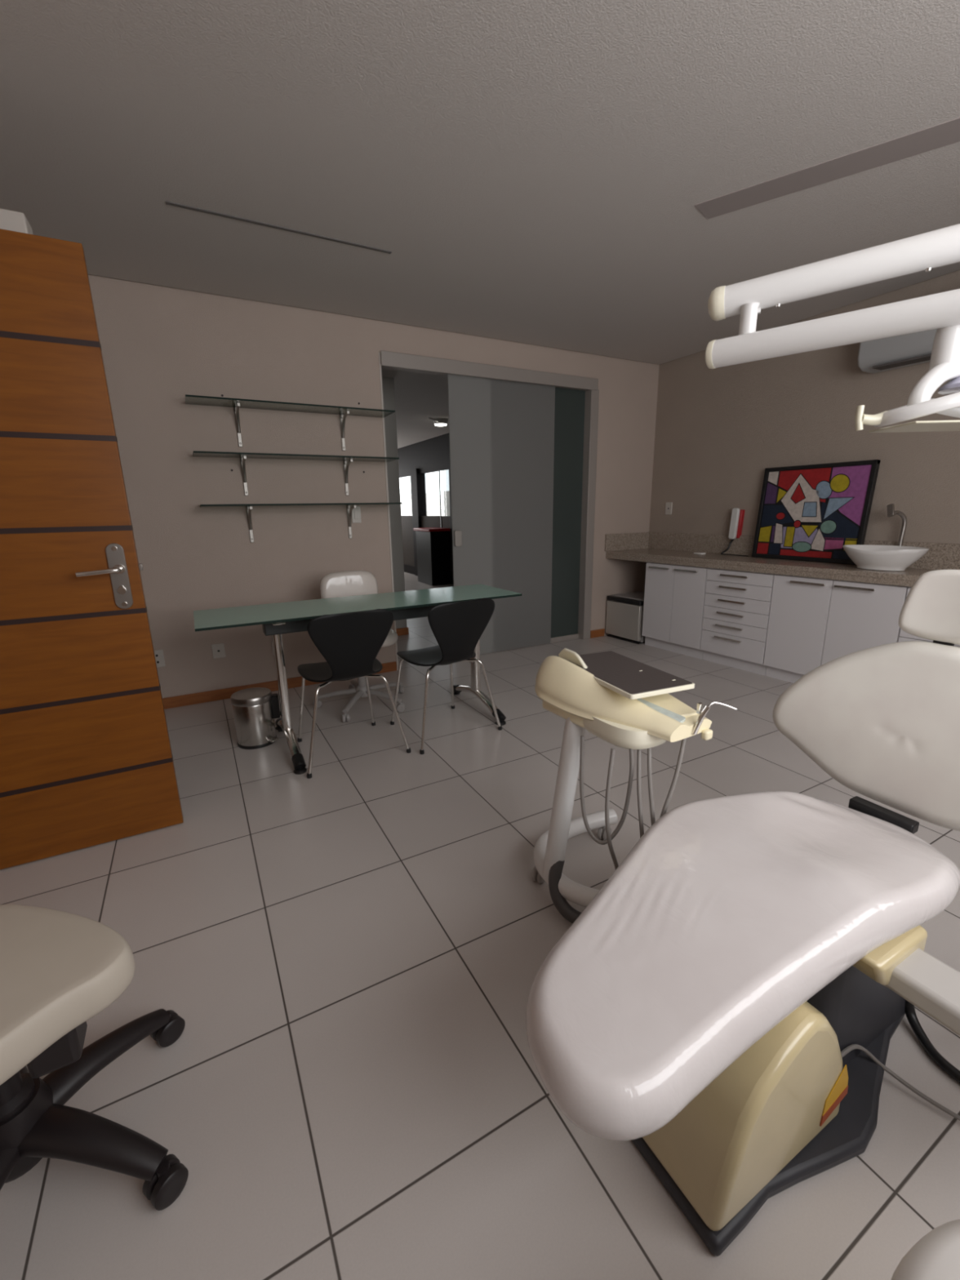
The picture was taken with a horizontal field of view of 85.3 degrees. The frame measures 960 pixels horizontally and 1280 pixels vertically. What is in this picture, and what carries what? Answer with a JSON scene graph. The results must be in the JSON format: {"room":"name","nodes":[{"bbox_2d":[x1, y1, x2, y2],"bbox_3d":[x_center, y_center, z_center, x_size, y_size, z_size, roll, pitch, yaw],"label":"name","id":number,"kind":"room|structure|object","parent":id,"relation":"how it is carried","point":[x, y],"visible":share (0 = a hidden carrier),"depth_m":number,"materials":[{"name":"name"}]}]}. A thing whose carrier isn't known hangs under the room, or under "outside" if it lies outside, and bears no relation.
{"room":"dental clinic","nodes":[
{"label":"dental clinic","id":0,"kind":"room"},
{"bbox_2d":[88,274,659,697],"bbox_3d":[-0.507,-1.066,4.050,5.180,2.609,0.120,-9,16,-28],"label":"wall","id":1,"kind":"structure","parent":0,"point":[160,345],"depth_m":3.47,"materials":[{"name":"paint"}]},
{"bbox_2d":[154,649,165,667],"bbox_3d":[-2.086,0.121,3.370,0.075,0.115,0.010,-9,16,-28],"label":"wall socket","id":2,"kind":"object","parent":1,"relation":"attached to","point":[159,656],"visible":0.68,"depth_m":3.37,"materials":[{"name":"grey plastic"}]},
{"bbox_2d":[211,643,226,658],"bbox_3d":[-1.773,0.073,3.535,0.078,0.100,0.010,-9,16,-28],"label":"wall socket","id":3,"kind":"object","parent":1,"relation":"attached to","point":[218,650],"visible":1,"depth_m":3.53,"materials":[{"name":"grey plastic"}]},
{"bbox_2d":[162,661,396,709],"bbox_3d":[-1.698,0.362,3.645,2.342,0.075,0.014,-9,16,-28],"label":"baseboard","id":4,"kind":"structure","parent":1,"relation":"attached to","point":[225,693],"depth_m":3.60,"materials":[{"name":"brown wood"}]},
{"bbox_2d":[185,394,395,450],"bbox_3d":[-1.181,-1.381,3.379,1.250,0.245,0.245,-9,16,-28],"label":"glass shelf","id":5,"kind":"object","parent":1,"relation":"attached to","point":[342,418],"visible":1,"depth_m":3.33,"materials":[{"name":"grey"}]},
{"bbox_2d":[192,450,399,495],"bbox_3d":[-1.171,-1.089,3.456,1.263,0.245,0.245,-9,16,-28],"label":"glass shelf","id":6,"kind":"object","parent":1,"relation":"attached to","point":[242,455],"visible":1,"depth_m":3.38,"materials":[{"name":"grey"}]},
{"bbox_2d":[200,502,402,542],"bbox_3d":[-1.164,-0.796,3.530,1.267,0.245,0.245,-9,16,-28],"label":"glass shelf","id":7,"kind":"object","parent":1,"relation":"attached to","point":[249,506],"visible":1,"depth_m":3.46,"materials":[{"name":"grey"}]},
{"bbox_2d":[351,506,361,523],"bbox_3d":[-0.899,-0.913,3.787,0.066,0.120,0.014,-9,16,-28],"label":"light switch","id":8,"kind":"object","parent":1,"relation":"attached to","point":[356,513],"visible":0.98,"depth_m":3.79,"materials":[{"name":"grey plastic"}]},
{"bbox_2d":[378,352,398,670],"bbox_3d":[-0.712,-0.894,3.972,0.012,2.320,0.126,-9,16,-28],"label":"trim","id":9,"kind":"structure","parent":1,"relation":"attached to","point":[380,364],"depth_m":3.86,"materials":[{"name":"beige"}]},
{"bbox_2d":[379,350,599,654],"bbox_3d":[0.163,-1.027,4.422,1.981,2.330,0.146,-9,16,-28],"label":"door","id":10,"kind":"structure","parent":1,"relation":"in","point":[523,442],"depth_m":4.48,"materials":[{"name":"beige paint"}]},
{"bbox_2d":[590,628,604,638],"bbox_3d":[1.161,-0.066,5.155,0.175,0.075,0.014,-9,16,-28],"label":"baseboard","id":11,"kind":"structure","parent":1,"relation":"attached to","point":[597,633],"depth_m":5.15,"materials":[{"name":"brown wood"}]},
{"bbox_2d":[604,532,648,551],"bbox_3d":[1.437,-0.962,5.089,0.554,0.160,0.019,-9,16,-28],"label":"backsplash","id":12,"kind":"structure","parent":1,"relation":"attached to","point":[622,541],"depth_m":5.07,"materials":[{"name":"stone"}]},
{"bbox_2d":[382,376,407,628],"bbox_3d":[-3.792,-1.807,7.565,2.870,2.440,7.315,-9,16,-28],"label":"wall","id":13,"kind":"structure","parent":0,"point":[388,383],"depth_m":5.03,"materials":[{"name":"grey paint"}]},
{"bbox_2d":[395,626,408,635],"bbox_3d":[-1.339,-0.006,5.085,1.362,0.075,0.014,-9,16,-28],"label":"baseboard","id":14,"kind":"structure","parent":13,"relation":"attached to","point":[402,631],"depth_m":5.36,"materials":[{"name":"brown wood"}]},
{"bbox_2d":[381,368,448,448],"bbox_3d":[-2.563,-3.080,7.416,5.220,0.060,8.425,-9,16,-28],"label":"ceiling","id":15,"kind":"structure","parent":0,"point":[419,397],"depth_m":6.07,"materials":[{"name":"grey paint"}]},
{"bbox_2d":[428,417,448,426],"bbox_3d":[-0.608,-2.934,6.993,0.200,0.080,0.482,7,16,29],"label":"ceiling spotlight","id":16,"kind":"object","parent":15,"relation":"attached to","point":[437,422],"visible":1,"depth_m":7.04,"materials":[{"name":"white plastic"}]},
{"bbox_2d":[397,432,453,584],"bbox_3d":[-0.485,-2.162,8.752,0.100,2.440,8.325,-9,16,-28],"label":"wall","id":17,"kind":"structure","parent":0,"point":[431,455],"depth_m":9.12,"materials":[{"name":"black paint"}]},
{"bbox_2d":[409,468,426,576],"bbox_3d":[-1.154,-2.225,9.970,0.170,1.990,0.300,-9,16,-28],"label":"trim","id":18,"kind":"structure","parent":17,"relation":"attached to","point":[417,480],"depth_m":9.78,"materials":[{"name":"black"}]},
{"bbox_2d":[404,564,452,584],"bbox_3d":[-1.245,-1.386,10.391,0.120,0.160,3.320,-9,16,-28],"label":"trim","id":19,"kind":"structure","parent":17,"relation":"attached to","point":[407,568],"depth_m":10.56,"materials":[{"name":"black"}]},
{"bbox_2d":[438,470,441,527],"bbox_3d":[0.054,-1.905,7.695,0.010,2.440,3.074,-9,16,-28],"label":"trim","id":20,"kind":"structure","parent":17,"relation":"attached to","point":[438,470],"depth_m":8.93,"materials":[{"name":"black plastic"}]},
{"bbox_2d":[400,515,451,574],"bbox_3d":[-1.245,-1.940,10.257,0.098,0.980,3.320,-9,16,-28],"label":"wall panel","id":21,"kind":"object","parent":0,"point":[406,521],"visible":0.14,"depth_m":10.35,"materials":[{"name":"grey"}]},
{"bbox_2d":[0,572,959,1279],"bbox_3d":[-0.234,-0.340,6.697,8.120,0.100,13.420,-9,16,-28],"label":"floor","id":22,"kind":"structure","parent":0,"point":[350,954],"depth_m":1.30,"materials":[{"name":"tile"}]},
{"bbox_2d":[0,904,188,1210],"bbox_3d":[-0.911,0.801,0.945,0.611,0.516,0.631,-9,16,-28],"label":"stool","id":23,"kind":"object","parent":22,"relation":"on","point":[59,970],"visible":1,"depth_m":0.95,"materials":[{"name":"plastic"}]},
{"bbox_2d":[230,687,283,749],"bbox_3d":[-1.238,0.430,2.895,0.254,0.295,0.211,4,15,20],"label":"pedal bin","id":24,"kind":"object","parent":22,"relation":"on","point":[255,709],"visible":0.87,"depth_m":2.83,"materials":[{"name":"silver metal"}]},
{"bbox_2d":[297,608,411,778],"bbox_3d":[-0.709,0.205,2.724,0.541,0.797,0.525,-9,16,-29],"label":"shell chair","id":25,"kind":"object","parent":22,"relation":"on","point":[350,643],"visible":1,"depth_m":2.51,"materials":[{"name":"black paint"}]},
{"bbox_2d":[193,583,521,774],"bbox_3d":[-0.610,0.158,2.988,1.721,0.757,0.679,-9,16,-28],"label":"glass desk","id":26,"kind":"object","parent":22,"relation":"on","point":[278,619],"visible":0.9,"depth_m":2.78,"materials":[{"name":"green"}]},
{"bbox_2d":[312,570,404,722],"bbox_3d":[-0.758,0.001,3.390,0.600,0.869,0.631,-14,19,-43],"label":"chair","id":27,"kind":"object","parent":22,"relation":"on","point":[348,583],"visible":0.46,"depth_m":3.40,"materials":[{"name":"plastic"}]},
{"bbox_2d":[413,527,450,586],"bbox_3d":[-0.828,-1.465,9.070,0.390,0.945,0.700,-9,16,-28],"label":"cabinet","id":28,"kind":"object","parent":22,"relation":"on","point":[433,544],"depth_m":8.84,"materials":[{"name":"black paint"}]},
{"bbox_2d":[390,597,502,754],"bbox_3d":[-0.215,0.137,2.962,0.541,0.797,0.525,-10,17,-33],"label":"shell chair","id":29,"kind":"object","parent":22,"relation":"on","point":[457,628],"visible":1,"depth_m":2.75,"materials":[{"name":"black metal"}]},
{"bbox_2d":[605,591,644,644],"bbox_3d":[1.539,-0.228,5.086,0.440,0.412,0.415,-10,17,-31],"label":"mini fridge","id":30,"kind":"object","parent":22,"relation":"on","point":[624,611],"visible":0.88,"depth_m":4.95,"materials":[{"name":"grey plastic"}]},
{"bbox_2d":[531,648,737,923],"bbox_3d":[0.439,0.449,1.614,0.462,0.826,0.616,-9,16,-28],"label":"cart","id":31,"kind":"object","parent":22,"relation":"on","point":[624,702],"visible":0.84,"depth_m":1.45,"materials":[{"name":"beige plastic"}]},
{"bbox_2d":[564,650,694,699],"bbox_3d":[0.407,0.092,1.513,0.247,0.015,0.389,-9,16,-28],"label":"tray","id":32,"kind":"object","parent":31,"relation":"on","point":[609,672],"depth_m":1.45,"materials":[{"name":"black"}]},
{"bbox_2d":[641,562,708,659],"bbox_3d":[1.812,-0.289,4.583,0.450,0.766,0.607,-10,17,-31],"label":"base cabinet","id":33,"kind":"object","parent":22,"relation":"on","point":[674,595],"visible":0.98,"depth_m":4.46,"materials":[{"name":"white"}]},
{"bbox_2d":[700,568,775,675],"bbox_3d":[2.103,-0.174,4.105,0.418,0.766,0.529,-10,17,-31],"label":"base cabinet","id":34,"kind":"object","parent":22,"relation":"on","point":[737,606],"visible":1,"depth_m":3.99,"materials":[{"name":"white laminate"},{"name":"chrome"}]},
{"bbox_2d":[525,569,959,1256],"bbox_3d":[0.743,0.473,0.966,1.338,1.086,0.900,-11,17,-35],"label":"dental chair","id":35,"kind":"object","parent":22,"relation":"on","point":[728,1006],"visible":1,"depth_m":0.98,"materials":[{"name":"leather"}]},
{"bbox_2d":[525,791,959,1141],"bbox_3d":[0.522,0.529,1.094,1.090,0.134,0.485,-9,16,-28],"label":"seat cushion","id":36,"kind":"object","parent":35,"relation":"on","point":[728,914],"depth_m":0.93,"materials":[{"name":"leather"}]},
{"bbox_2d":[705,223,959,432],"bbox_3d":[0.982,0.072,1.063,1.071,1.810,0.340,4,15,20],"label":"light","id":37,"kind":"object","parent":35,"relation":"attached to","point":[926,251],"visible":1,"depth_m":1.00,"materials":[{"name":"white plastic"}]},
{"bbox_2d":[763,573,909,683],"bbox_3d":[2.434,-0.040,3.550,0.371,0.766,0.783,-10,17,-31],"label":"base cabinet","id":38,"kind":"object","parent":22,"relation":"on","point":[813,623],"visible":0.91,"depth_m":3.47,"materials":[{"name":"white"}]},
{"bbox_2d":[605,548,936,586],"bbox_3d":[2.270,-0.505,3.685,0.554,0.068,3.405,-9,16,-28],"label":"countertop","id":39,"kind":"structure","parent":38,"relation":"on","point":[830,571],"depth_m":3.73,"materials":[{"name":"stone"}]},
{"bbox_2d":[693,551,706,554],"bbox_3d":[1.915,-0.756,4.541,0.060,0.012,0.090,-9,16,-28],"label":"soap dish","id":40,"kind":"object","parent":39,"relation":"on","point":[696,553],"visible":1,"depth_m":4.51,"materials":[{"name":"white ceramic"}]},
{"bbox_2d":[720,507,748,556],"bbox_3d":[2.141,-0.893,4.305,0.106,0.385,0.246,-9,16,-28],"label":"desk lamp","id":41,"kind":"object","parent":39,"relation":"on","point":[737,514],"visible":1,"depth_m":4.32,"materials":[{"name":"red plastic"}]},
{"bbox_2d":[751,459,880,564],"bbox_3d":[2.401,-0.923,3.798,0.089,0.681,0.773,-9,16,-28],"label":"framed painting","id":42,"kind":"object","parent":39,"relation":"on","point":[806,513],"visible":0.91,"depth_m":3.75,"materials":[{"name":"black paint"}]},
{"bbox_2d":[842,544,928,570],"bbox_3d":[2.531,-0.515,3.281,0.310,0.140,0.456,-9,16,-28],"label":"vessel basin","id":43,"kind":"object","parent":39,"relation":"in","point":[879,557],"visible":1,"depth_m":3.20,"materials":[{"name":"white ceramic"}]},
{"bbox_2d":[886,503,906,546],"bbox_3d":[2.641,-0.661,3.317,0.128,0.402,0.065,3,15,14],"label":"tap","id":44,"kind":"object","parent":39,"relation":"on","point":[891,509],"visible":0.77,"depth_m":3.29,"materials":[{"name":"grey metal"}]},
{"bbox_2d":[890,1218,959,1279],"bbox_3d":[0.555,0.909,0.444,0.479,0.502,0.462,-9,16,-28],"label":"round stool","id":45,"kind":"object","parent":22,"relation":"on","point":[935,1255],"visible":1,"depth_m":0.54,"materials":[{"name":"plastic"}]},
{"bbox_2d":[897,586,959,647],"bbox_3d":[2.767,0.091,3.008,0.341,0.766,0.510,-10,17,-31],"label":"base cabinet","id":46,"kind":"object","parent":22,"relation":"on","point":[904,636],"visible":0.1,"depth_m":3.07,"materials":[{"name":"white"}]},
{"bbox_2d":[0,0,959,364],"bbox_3d":[0.545,-1.773,1.707,5.042,0.050,4.557,-9,16,-28],"label":"ceiling","id":47,"kind":"structure","parent":0,"point":[535,172],"depth_m":1.88,"materials":[{"name":"grey paint"}]},
{"bbox_2d":[165,200,391,253],"bbox_3d":[-0.883,-1.903,2.411,0.987,0.014,0.020,-9,16,-28],"label":"ceiling slot","id":48,"kind":"object","parent":47,"relation":"attached to","point":[167,202],"visible":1,"depth_m":2.38,"materials":[{"name":"grey"}]},
{"bbox_2d":[694,117,959,218],"bbox_3d":[1.558,-1.822,1.923,1.426,0.013,0.162,9,17,34],"label":"ceiling light","id":49,"kind":"object","parent":47,"relation":"attached to","point":[946,133],"visible":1,"depth_m":2.03,"materials":[{"name":"grey"}]},
{"bbox_2d":[648,269,959,543],"bbox_3d":[2.811,-0.926,3.272,0.120,2.609,4.695,-9,16,-28],"label":"wall","id":50,"kind":"structure","parent":0,"point":[718,430],"depth_m":3.84,"materials":[{"name":"paint"}]},
{"bbox_2d":[665,502,672,515],"bbox_3d":[1.797,-1.252,4.959,0.010,0.115,0.075,-9,16,-28],"label":"wall socket","id":51,"kind":"object","parent":50,"relation":"attached to","point":[668,506],"visible":1,"depth_m":4.95,"materials":[{"name":"grey plastic"}]},
{"bbox_2d":[648,532,959,569],"bbox_3d":[2.503,-0.652,3.780,0.019,0.162,3.404,-9,16,-28],"label":"backsplash","id":52,"kind":"structure","parent":50,"relation":"attached to","point":[940,556],"depth_m":4.36,"materials":[{"name":"stone"}]},
{"bbox_2d":[857,328,937,373],"bbox_3d":[2.679,-1.774,2.925,0.210,0.315,0.900,-9,16,-28],"label":"air conditioner","id":53,"kind":"object","parent":50,"relation":"attached to","point":[884,354],"visible":0.43,"depth_m":3.12,"materials":[{"name":"grey plastic"}]},
{"bbox_3d":[-2.025,-0.373,1.396,0.120,2.609,5.920,-9,16,-28],"label":"wall","id":54,"kind":"structure","parent":0,"visible":0},
{"bbox_2d":[0,208,32,234],"bbox_3d":[-1.868,-1.379,1.669,0.672,0.082,0.110,-9,16,-28],"label":"trim","id":55,"kind":"structure","parent":54,"relation":"attached to","point":[11,220],"depth_m":1.76,"materials":[{"name":"beige paint"}]},
{"bbox_2d":[0,228,183,869],"bbox_3d":[-1.597,-0.195,1.710,0.834,2.084,0.104,-9,16,-28],"label":"door","id":56,"kind":"structure","parent":54,"relation":"in","point":[86,757],"depth_m":1.82,"materials":[{"name":"orange wood"}]},
{"label":"outside","id":57,"kind":"structure","parent":0,"visible":0},
{"bbox_2d":[400,490,449,515],"bbox_3d":[-1.759,-3.144,14.322,0.200,1.670,13.000,-9,16,-28],"label":"window","id":58,"kind":"structure","parent":57,"point":[433,501],"depth_m":12.98,"materials":[{"name":"glass"}]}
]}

